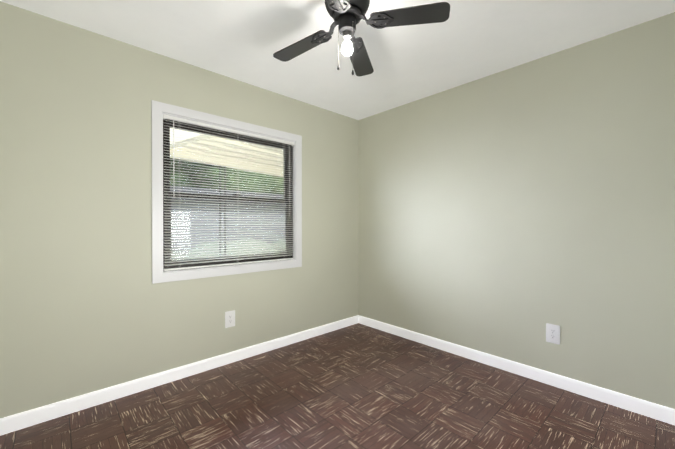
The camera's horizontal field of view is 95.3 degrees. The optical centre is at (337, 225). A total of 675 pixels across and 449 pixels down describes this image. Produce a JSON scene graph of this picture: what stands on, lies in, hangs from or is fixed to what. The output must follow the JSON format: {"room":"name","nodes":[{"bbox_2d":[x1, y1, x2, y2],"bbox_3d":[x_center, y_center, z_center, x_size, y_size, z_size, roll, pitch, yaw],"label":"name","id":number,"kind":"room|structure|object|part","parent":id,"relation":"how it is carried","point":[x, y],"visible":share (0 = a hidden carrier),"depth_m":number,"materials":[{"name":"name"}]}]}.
{"room":"empty bedroom","nodes":[
{"label":"empty bedroom","id":0,"kind":"room"},
{"bbox_2d":[0,1,357,417],"bbox_3d":[-0.954,-0.047,2.698,3.430,2.440,0.140,0,0,-43],"label":"wall","id":1,"kind":"structure","parent":0,"point":[87,306],"depth_m":2.08,"materials":[{"name":"green paint"}]},
{"bbox_2d":[0,315,357,435],"bbox_3d":[-0.902,1.127,2.647,3.150,0.092,0.014,0,0,-43],"label":"baseboard","id":2,"kind":"structure","parent":1,"relation":"attached to","point":[21,420],"depth_m":2.21,"materials":[{"name":"white wood"}]},
{"bbox_2d":[151,100,301,283],"bbox_3d":[-0.907,-0.247,2.736,1.329,1.328,0.167,0,0,-43],"label":"window","id":3,"kind":"structure","parent":1,"relation":"in","point":[158,111],"depth_m":2.56,"materials":[{"name":"grey"}]},
{"bbox_3d":[-0.910,-0.247,2.739,1.176,1.175,0.082,0,0,-43],"label":"window sash","id":4,"kind":"part","parent":3,"relation":"part of","materials":[{"name":"black metal"}]},
{"bbox_3d":[-0.911,-0.252,2.740,1.057,1.046,0.039,0,0,-43],"label":"glass","id":5,"kind":"part","parent":3,"relation":"part of","materials":[{"name":"clear glass"}]},
{"bbox_2d":[163,114,293,270],"bbox_3d":[-0.870,-0.249,2.695,1.173,1.170,0.040,0,0,-43],"label":"window blind","id":6,"kind":"object","parent":3,"relation":"attached to","point":[182,120],"visible":0.94,"depth_m":2.61,"materials":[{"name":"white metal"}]},
{"bbox_2d":[225,310,234,327],"bbox_3d":[-0.918,0.798,2.635,0.088,0.138,0.008,0,0,-43],"label":"electrical outlet","id":7,"kind":"object","parent":1,"relation":"attached to","point":[229,318],"visible":1,"depth_m":2.63,"materials":[{"name":"white plastic"}]},
{"bbox_2d":[0,323,674,448],"bbox_3d":[0.021,1.238,1.645,3.430,0.120,3.020,0,0,-43],"label":"floor","id":8,"kind":"structure","parent":0,"point":[358,386],"depth_m":1.95,"materials":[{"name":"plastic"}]},
{"bbox_2d":[0,0,674,119],"bbox_3d":[0.021,-1.322,1.633,3.430,0.120,3.020,0,0,-43],"label":"ceiling","id":9,"kind":"structure","parent":0,"point":[467,41],"depth_m":2.06,"materials":[{"name":"paint"}]},
{"bbox_2d":[273,0,449,75],"bbox_3d":[0.036,-1.022,1.650,0.910,0.480,0.960,0,0,-43],"label":"ceiling fan","id":10,"kind":"object","parent":9,"relation":"hanging from","point":[347,16],"visible":1,"depth_m":1.60,"materials":[{"name":"black"}]},
{"bbox_3d":[0.052,-0.953,1.631,0.062,0.096,0.062,0,0,-43],"label":"fan bulb","id":11,"kind":"part","parent":10,"relation":"part of","materials":[{"name":"white glass"}]},
{"bbox_2d":[358,12,674,408],"bbox_3d":[1.279,-0.047,2.702,0.140,2.440,2.880,0,0,-43],"label":"wall","id":12,"kind":"structure","parent":0,"point":[509,214],"depth_m":2.31,"materials":[{"name":"green paint"}]},
{"bbox_2d":[358,315,674,424],"bbox_3d":[1.175,1.127,2.706,0.014,0.092,2.740,0,0,-43],"label":"baseboard","id":13,"kind":"structure","parent":12,"relation":"attached to","point":[665,414],"depth_m":2.31,"materials":[{"name":"white wood"}]},
{"bbox_2d":[546,323,559,344],"bbox_3d":[1.585,0.794,2.264,0.008,0.138,0.088,0,0,-43],"label":"electrical outlet","id":14,"kind":"object","parent":12,"relation":"attached to","point":[552,333],"visible":1,"depth_m":2.26,"materials":[{"name":"white plastic"}]},
{"label":"outside","id":15,"kind":"structure","parent":0,"visible":0},
{"bbox_3d":[-13.175,1.404,28.414,140.000,0.100,180.000,0,0,-43],"label":"ground","id":16,"kind":"structure","parent":15,"visible":0},
{"bbox_2d":[170,128,283,256],"bbox_3d":[0.421,-0.019,7.606,2.800,2.940,8.300,0,0,35],"label":"carport","id":17,"kind":"object","parent":16,"relation":"on","point":[269,157],"depth_m":5.55,"materials":[{"name":"beige"}]},
{"bbox_2d":[170,158,283,193],"bbox_3d":[-13.339,-6.399,29.080,43.200,15.501,18.624,0,0,-43],"label":"trees","id":18,"kind":"object","parent":16,"relation":"on","point":[268,184],"depth_m":26.70,"materials":[{"name":"green plant"}]},
{"bbox_2d":[170,185,285,252],"bbox_3d":[-5.723,-0.433,20.313,69.000,3.650,7.200,0,0,-43],"label":"building","id":19,"kind":"structure","parent":16,"relation":"on","point":[256,203],"depth_m":16.30,"materials":[{"name":"grey"}]},
{"bbox_2d":[171,238,285,259],"bbox_3d":[-0.887,1.142,14.495,27.820,1.521,4.873,0,0,-43],"label":"shrubs","id":20,"kind":"object","parent":16,"relation":"on","point":[233,248],"depth_m":10.67,"materials":[{"name":"green plant"}]}
]}

